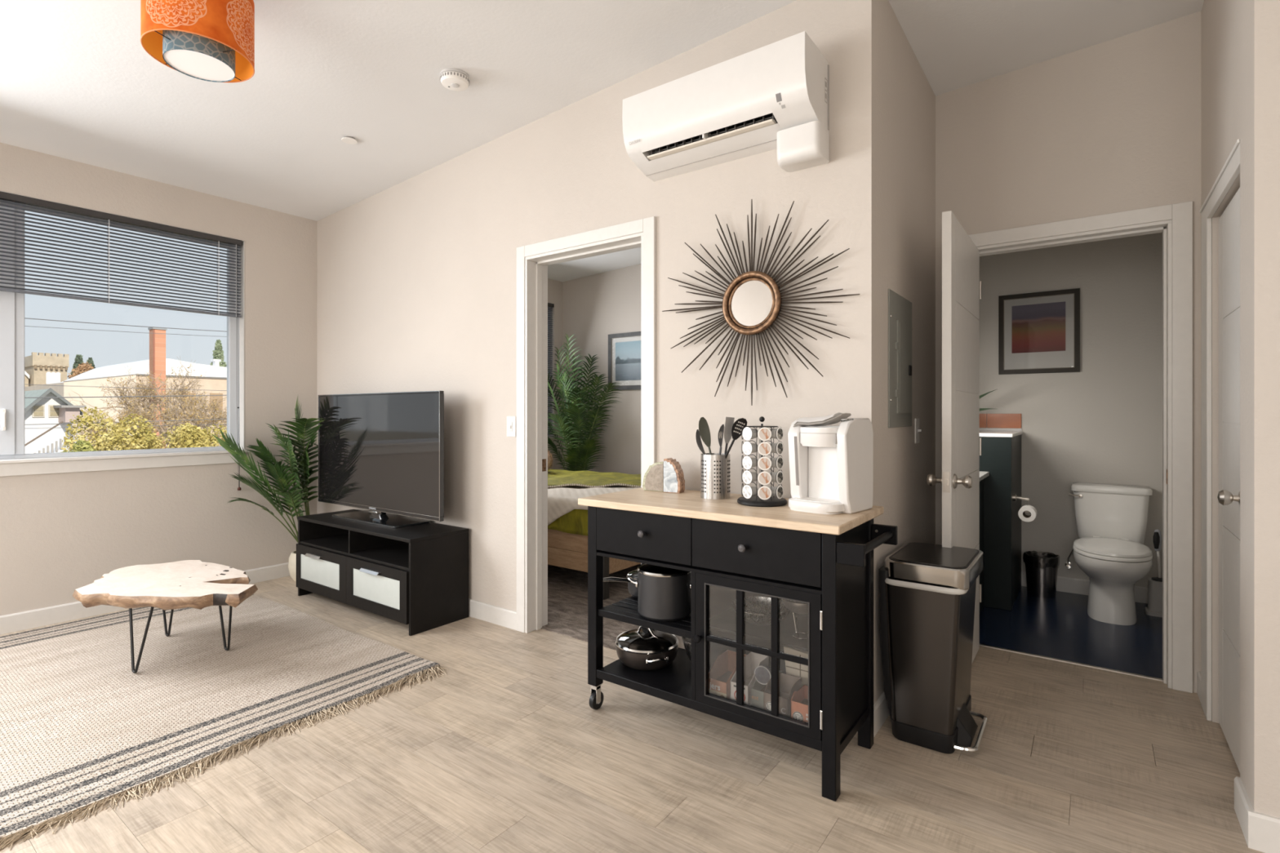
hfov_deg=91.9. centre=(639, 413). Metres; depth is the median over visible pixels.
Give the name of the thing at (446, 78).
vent
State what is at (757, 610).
mixing bowl
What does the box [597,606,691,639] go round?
shelf
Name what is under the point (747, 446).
pod
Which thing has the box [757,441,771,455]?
pod
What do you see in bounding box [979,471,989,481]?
countertop
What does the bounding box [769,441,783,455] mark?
pod
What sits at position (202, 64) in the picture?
diffuser
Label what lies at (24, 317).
power line
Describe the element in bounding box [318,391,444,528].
television
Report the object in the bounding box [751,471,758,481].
cup
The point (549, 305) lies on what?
blind
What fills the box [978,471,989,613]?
vanity
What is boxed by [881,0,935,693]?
wall
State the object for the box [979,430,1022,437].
countertop
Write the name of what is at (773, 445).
cup
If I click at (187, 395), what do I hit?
power line
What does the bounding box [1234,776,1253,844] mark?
baseboard
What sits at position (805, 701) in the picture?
pod
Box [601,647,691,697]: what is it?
shelf
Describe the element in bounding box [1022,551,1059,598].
waste bin
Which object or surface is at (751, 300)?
mirror glass
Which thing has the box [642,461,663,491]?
bookend
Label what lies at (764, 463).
pod
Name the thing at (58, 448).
stair railing
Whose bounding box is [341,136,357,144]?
sprinkler cover
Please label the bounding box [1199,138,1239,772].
door
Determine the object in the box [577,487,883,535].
countertop
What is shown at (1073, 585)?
baseboard
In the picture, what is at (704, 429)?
spoon
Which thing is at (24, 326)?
power line
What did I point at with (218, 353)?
conifer
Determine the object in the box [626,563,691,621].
stockpot
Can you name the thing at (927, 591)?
trash can
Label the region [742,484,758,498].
pod
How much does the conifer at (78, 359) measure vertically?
10.769 m
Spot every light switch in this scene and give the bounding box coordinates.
[506,416,515,436]
[915,418,921,443]
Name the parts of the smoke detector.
mounting plate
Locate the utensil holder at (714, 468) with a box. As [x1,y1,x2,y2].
[700,453,729,499]
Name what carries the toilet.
on the floor
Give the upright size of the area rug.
0.027 m
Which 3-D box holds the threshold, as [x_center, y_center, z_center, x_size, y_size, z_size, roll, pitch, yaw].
[2.074,1.212,3.036,0.798,0.005,0.026,0,0,36]
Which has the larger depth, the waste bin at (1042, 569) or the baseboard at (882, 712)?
the waste bin at (1042, 569)
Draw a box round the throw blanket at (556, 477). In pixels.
[547,469,640,488]
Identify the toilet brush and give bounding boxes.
[1144,529,1162,617]
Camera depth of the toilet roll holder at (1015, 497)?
3.84 m
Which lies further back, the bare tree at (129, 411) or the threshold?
the bare tree at (129, 411)
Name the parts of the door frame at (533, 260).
casing, strike plate, casing, casing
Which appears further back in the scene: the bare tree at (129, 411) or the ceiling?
the bare tree at (129, 411)
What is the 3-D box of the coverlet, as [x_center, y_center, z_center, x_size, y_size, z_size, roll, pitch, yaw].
[-0.656,0.696,5.295,2.146,0.223,1.626,0,0,36]
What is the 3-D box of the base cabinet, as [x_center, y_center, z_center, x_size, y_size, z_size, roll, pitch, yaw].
[2.287,0.670,4.225,0.499,1.090,0.687,0,0,36]
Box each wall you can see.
[0,142,562,615]
[316,0,881,705]
[562,263,640,474]
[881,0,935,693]
[935,10,1201,693]
[978,232,1162,587]
[1201,0,1279,817]
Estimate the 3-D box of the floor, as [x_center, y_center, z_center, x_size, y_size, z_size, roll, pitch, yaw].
[-0.257,1.242,2.395,6.475,0.066,6.770,0,0,36]
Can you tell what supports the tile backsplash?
attached to the wall at (1102, 422)
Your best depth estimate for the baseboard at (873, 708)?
2.33 m
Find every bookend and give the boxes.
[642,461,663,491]
[663,457,684,493]
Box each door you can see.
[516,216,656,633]
[926,200,1192,693]
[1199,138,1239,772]
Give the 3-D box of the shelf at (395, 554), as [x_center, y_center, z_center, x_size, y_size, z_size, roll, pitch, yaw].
[-1.652,0.857,3.908,1.236,0.016,0.377,0,0,36]
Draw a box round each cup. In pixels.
[750,457,758,467]
[751,428,758,438]
[751,443,758,453]
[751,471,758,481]
[768,457,777,467]
[769,428,777,439]
[769,443,777,453]
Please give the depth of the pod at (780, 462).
2.32 m
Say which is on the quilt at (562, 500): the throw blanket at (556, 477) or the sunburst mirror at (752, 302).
the throw blanket at (556, 477)
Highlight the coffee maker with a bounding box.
[787,412,873,514]
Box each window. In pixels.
[0,191,249,476]
[547,308,558,438]
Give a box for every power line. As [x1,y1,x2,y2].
[24,317,226,332]
[24,325,226,337]
[24,395,226,398]
[24,418,226,425]
[30,384,226,391]
[30,423,226,428]
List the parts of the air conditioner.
plate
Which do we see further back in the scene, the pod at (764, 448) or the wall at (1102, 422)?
the wall at (1102, 422)
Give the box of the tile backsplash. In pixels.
[979,413,1022,431]
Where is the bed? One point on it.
(566, 550)
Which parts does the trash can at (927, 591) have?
lid, pedal arm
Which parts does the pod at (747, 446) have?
foil lid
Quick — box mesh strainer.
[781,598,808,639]
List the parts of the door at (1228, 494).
casing, casing, knob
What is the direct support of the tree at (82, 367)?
on the ground
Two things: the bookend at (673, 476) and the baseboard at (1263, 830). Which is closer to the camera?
the baseboard at (1263, 830)
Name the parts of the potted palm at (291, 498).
stem, stem, stem, stem, stem, stem, stem, stem, stem, stem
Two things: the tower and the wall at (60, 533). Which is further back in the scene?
the tower
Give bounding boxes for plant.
[979,389,996,411]
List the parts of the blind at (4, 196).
ladder cord, head rail, rail, ladder cord, ladder cord, pull cord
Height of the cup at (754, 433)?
0.045 m
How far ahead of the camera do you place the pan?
2.52 m
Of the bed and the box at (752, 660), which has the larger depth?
the bed
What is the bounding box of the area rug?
[0,594,449,852]
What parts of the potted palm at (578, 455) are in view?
stem, stem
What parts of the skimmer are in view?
handle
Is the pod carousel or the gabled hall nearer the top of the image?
the gabled hall
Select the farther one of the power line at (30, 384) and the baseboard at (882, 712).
the power line at (30, 384)
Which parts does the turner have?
handle, blade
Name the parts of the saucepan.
handle, lid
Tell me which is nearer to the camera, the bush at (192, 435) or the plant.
the plant
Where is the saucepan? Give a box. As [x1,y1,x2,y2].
[603,569,638,597]
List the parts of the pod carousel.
wire frame, plate, post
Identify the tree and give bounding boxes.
[67,361,93,378]
[69,355,226,448]
[74,387,191,446]
[138,389,226,440]
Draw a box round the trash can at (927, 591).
[878,542,987,754]
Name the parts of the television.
trim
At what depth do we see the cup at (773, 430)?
2.32 m
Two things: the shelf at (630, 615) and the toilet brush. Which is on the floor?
the toilet brush
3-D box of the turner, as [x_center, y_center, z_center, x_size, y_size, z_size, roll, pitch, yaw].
[0.349,0.173,2.524,0.069,0.319,0.028,0,0,36]
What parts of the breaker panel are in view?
panel door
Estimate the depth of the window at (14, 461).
3.61 m
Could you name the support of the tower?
on the ground
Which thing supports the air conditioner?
attached to the wall at (416, 277)
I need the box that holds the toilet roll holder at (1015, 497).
[1012,493,1030,513]
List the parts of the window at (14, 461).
frame, frame, sill, frame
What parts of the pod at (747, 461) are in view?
foil lid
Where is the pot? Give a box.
[288,550,296,582]
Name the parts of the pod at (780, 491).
foil lid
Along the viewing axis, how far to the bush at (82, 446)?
9.54 m
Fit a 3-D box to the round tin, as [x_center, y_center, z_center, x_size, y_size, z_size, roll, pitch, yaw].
[0.441,0.932,2.212,0.066,0.066,0.019,0,0,36]
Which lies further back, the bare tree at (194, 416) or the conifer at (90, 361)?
the conifer at (90, 361)
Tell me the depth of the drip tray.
2.14 m
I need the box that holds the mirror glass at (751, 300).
[730,280,772,325]
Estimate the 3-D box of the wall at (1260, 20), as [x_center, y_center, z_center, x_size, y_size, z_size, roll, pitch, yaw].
[2.124,-0.287,2.174,0.136,3.004,1.184,0,0,36]
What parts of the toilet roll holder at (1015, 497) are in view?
arm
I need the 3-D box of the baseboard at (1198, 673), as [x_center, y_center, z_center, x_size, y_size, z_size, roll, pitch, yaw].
[2.381,1.165,2.627,0.014,0.100,0.150,0,0,36]
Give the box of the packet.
[783,646,808,687]
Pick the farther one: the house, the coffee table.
the house
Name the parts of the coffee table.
leg, leg, leg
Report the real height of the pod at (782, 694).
0.043 m
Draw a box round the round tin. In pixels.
[754,664,771,684]
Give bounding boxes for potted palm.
[211,396,324,582]
[547,333,621,471]
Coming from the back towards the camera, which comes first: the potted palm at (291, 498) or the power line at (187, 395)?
the power line at (187, 395)
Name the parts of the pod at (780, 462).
foil lid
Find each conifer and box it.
[70,354,83,374]
[86,357,95,369]
[209,339,226,367]
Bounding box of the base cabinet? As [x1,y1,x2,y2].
[978,430,1022,610]
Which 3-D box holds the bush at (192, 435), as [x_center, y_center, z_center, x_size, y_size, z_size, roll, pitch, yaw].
[-8.307,3.194,11.558,1.444,6.054,1.729,0,0,-29]
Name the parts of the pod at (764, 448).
foil lid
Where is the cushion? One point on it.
(549, 457)
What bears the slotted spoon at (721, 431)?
in the utensil holder at (714, 468)
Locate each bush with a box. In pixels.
[61,406,164,452]
[62,439,96,452]
[155,422,226,448]
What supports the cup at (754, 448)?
on the pod at (747, 446)
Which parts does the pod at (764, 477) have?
foil lid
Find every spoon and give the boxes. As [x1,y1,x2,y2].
[698,417,711,454]
[718,424,724,454]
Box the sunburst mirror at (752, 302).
[662,199,859,405]
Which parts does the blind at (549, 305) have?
head rail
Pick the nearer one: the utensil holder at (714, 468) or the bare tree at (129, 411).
the utensil holder at (714, 468)
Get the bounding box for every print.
[615,340,640,381]
[1011,301,1065,353]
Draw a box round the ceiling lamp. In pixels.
[140,0,254,82]
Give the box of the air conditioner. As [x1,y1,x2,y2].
[622,31,829,182]
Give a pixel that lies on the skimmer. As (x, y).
(737, 426)
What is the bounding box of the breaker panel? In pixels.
[888,288,912,427]
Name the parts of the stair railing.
rail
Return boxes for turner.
[724,417,734,454]
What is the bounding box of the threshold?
[979,643,1163,681]
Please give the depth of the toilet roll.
3.77 m
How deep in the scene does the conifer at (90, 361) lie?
50.49 m
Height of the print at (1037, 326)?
0.335 m
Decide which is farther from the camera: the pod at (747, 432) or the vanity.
the vanity
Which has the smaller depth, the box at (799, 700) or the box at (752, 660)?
the box at (799, 700)
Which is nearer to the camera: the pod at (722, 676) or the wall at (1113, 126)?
the pod at (722, 676)
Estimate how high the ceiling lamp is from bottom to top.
0.344 m
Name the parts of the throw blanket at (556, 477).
pompom trim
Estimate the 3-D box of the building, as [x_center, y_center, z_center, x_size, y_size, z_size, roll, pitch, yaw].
[-31.364,1.375,41.864,10.000,9.680,13.257,0,0,36]
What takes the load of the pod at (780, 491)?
in the pod carousel
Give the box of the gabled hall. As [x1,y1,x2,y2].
[24,370,29,386]
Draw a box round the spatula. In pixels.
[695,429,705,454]
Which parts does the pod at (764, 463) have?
foil lid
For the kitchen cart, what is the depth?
2.18 m
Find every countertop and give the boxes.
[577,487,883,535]
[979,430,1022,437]
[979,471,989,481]
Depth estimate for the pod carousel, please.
2.32 m
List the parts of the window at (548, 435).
frame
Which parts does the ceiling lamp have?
spider frame, lamp shade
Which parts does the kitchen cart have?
leg, knob, drawer, knob, drawer rail, rail, knob, drawer, door, panel, leg, panel, rail, leg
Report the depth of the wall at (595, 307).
6.65 m
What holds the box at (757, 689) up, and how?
on the kitchen cart
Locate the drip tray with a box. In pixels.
[788,497,844,514]
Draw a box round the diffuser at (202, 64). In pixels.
[163,49,235,80]
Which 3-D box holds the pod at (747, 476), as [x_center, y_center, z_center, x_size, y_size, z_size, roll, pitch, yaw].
[0.420,0.240,2.337,0.043,0.051,0.051,0,0,-34]
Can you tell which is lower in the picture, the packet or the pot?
the packet
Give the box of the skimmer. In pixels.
[724,417,746,458]
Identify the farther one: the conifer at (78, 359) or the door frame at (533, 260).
the conifer at (78, 359)
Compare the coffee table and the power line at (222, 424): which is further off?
the power line at (222, 424)
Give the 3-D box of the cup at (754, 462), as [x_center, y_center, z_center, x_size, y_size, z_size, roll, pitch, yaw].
[0.420,0.185,2.338,0.042,0.045,0.045,0,0,-34]
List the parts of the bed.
leg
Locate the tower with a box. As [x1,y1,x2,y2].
[24,351,69,386]
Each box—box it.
[708,649,746,699]
[729,652,768,705]
[751,667,782,709]
[763,671,801,717]
[791,684,808,723]
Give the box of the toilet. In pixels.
[1065,482,1152,625]
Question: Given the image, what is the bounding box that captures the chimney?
[147,326,167,448]
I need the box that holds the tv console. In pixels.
[296,509,468,635]
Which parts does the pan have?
lid, lid handle, handle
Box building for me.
[24,358,226,450]
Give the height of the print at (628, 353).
0.407 m
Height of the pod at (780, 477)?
0.051 m
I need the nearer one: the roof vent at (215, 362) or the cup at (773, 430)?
the cup at (773, 430)
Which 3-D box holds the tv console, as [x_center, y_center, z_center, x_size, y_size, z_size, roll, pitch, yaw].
[-1.662,0.951,3.895,1.278,0.528,0.431,0,0,36]
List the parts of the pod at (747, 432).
foil lid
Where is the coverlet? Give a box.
[547,468,587,535]
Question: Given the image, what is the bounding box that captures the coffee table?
[72,560,257,673]
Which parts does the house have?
pane, pane, pane, pane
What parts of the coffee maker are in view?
lid, lever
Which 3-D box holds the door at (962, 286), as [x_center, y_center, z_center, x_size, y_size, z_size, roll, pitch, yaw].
[1.834,0.146,2.704,0.931,2.137,0.948,0,0,36]
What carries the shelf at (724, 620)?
attached to the kitchen cart
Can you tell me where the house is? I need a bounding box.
[24,387,86,453]
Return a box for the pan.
[614,626,678,671]
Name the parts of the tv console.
handle, glass panel, drawer, panel, handle, glass panel, drawer, panel, panel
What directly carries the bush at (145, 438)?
on the ground
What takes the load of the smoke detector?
attached to the ceiling
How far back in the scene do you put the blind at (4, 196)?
3.82 m
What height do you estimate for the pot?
0.205 m
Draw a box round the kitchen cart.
[577,487,897,801]
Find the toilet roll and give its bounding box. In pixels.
[1017,505,1036,521]
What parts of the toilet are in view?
flush lever, tank, tank lid, seat, lid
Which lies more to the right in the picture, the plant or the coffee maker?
the plant
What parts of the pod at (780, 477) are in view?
foil lid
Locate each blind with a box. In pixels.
[0,191,241,490]
[547,302,554,433]
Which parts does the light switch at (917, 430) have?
plate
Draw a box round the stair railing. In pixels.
[24,421,78,453]
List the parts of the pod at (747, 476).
foil lid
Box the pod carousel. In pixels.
[737,416,786,506]
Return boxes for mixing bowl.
[731,596,790,625]
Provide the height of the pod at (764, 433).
0.051 m
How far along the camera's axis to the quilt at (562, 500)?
4.33 m
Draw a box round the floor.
[0,564,1264,852]
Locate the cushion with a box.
[547,449,554,472]
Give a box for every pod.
[715,671,732,682]
[742,426,758,440]
[742,441,758,454]
[742,456,758,469]
[742,470,758,484]
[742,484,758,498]
[743,675,753,685]
[757,426,771,440]
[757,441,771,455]
[757,456,771,470]
[757,471,771,484]
[757,485,771,499]
[768,456,783,470]
[768,471,783,484]
[768,485,783,498]
[769,426,783,440]
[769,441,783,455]
[778,691,788,698]
[800,698,808,705]
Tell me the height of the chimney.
10.560 m
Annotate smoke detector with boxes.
[440,67,469,91]
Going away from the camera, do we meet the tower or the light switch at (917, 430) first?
the light switch at (917, 430)
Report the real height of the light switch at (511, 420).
0.116 m
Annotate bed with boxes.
[547,528,640,599]
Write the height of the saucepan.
0.122 m
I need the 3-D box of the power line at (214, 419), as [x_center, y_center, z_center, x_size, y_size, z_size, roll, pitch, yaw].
[-11.744,0.164,14.448,0.014,0.271,10.680,0,0,36]
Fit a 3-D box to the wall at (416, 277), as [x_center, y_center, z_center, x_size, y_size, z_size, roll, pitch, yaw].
[-0.774,-0.259,3.632,4.183,2.948,0.140,0,0,36]
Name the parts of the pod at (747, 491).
foil lid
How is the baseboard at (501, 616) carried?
attached to the wall at (416, 277)
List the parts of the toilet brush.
grip panel, handle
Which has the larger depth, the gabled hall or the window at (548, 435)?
the gabled hall
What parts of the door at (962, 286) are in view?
knob, latch plate, knob, casing, casing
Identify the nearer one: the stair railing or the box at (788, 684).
the box at (788, 684)
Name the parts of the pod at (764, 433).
foil lid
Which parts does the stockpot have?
handle, lid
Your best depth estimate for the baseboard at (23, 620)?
3.62 m
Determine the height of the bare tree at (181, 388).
8.573 m
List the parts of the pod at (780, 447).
foil lid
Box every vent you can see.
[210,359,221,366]
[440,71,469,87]
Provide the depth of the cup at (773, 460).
2.32 m
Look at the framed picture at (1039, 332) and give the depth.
4.30 m
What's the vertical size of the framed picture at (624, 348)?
0.596 m
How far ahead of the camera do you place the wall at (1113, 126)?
2.91 m
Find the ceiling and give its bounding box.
[0,0,1204,281]
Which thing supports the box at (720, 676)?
on the kitchen cart
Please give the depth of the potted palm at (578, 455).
6.38 m
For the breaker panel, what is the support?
attached to the wall at (908, 97)
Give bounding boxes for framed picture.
[608,331,640,390]
[998,288,1079,374]
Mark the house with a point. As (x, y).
(37, 411)
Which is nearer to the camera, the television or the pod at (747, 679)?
the pod at (747, 679)
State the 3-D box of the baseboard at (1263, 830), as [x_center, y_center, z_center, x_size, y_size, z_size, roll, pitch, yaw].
[2.216,1.165,1.366,1.265,0.100,0.014,0,0,36]
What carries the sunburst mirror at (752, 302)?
attached to the wall at (416, 277)
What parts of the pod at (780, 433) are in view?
foil lid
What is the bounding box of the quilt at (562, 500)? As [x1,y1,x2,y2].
[547,484,640,525]
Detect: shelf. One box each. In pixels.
[299,533,408,571]
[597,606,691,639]
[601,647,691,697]
[708,607,808,651]
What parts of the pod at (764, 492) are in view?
foil lid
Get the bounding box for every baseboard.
[0,562,289,635]
[468,598,516,630]
[857,708,875,737]
[873,691,889,735]
[1021,571,1147,603]
[1196,670,1201,704]
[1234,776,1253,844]
[1247,809,1279,852]

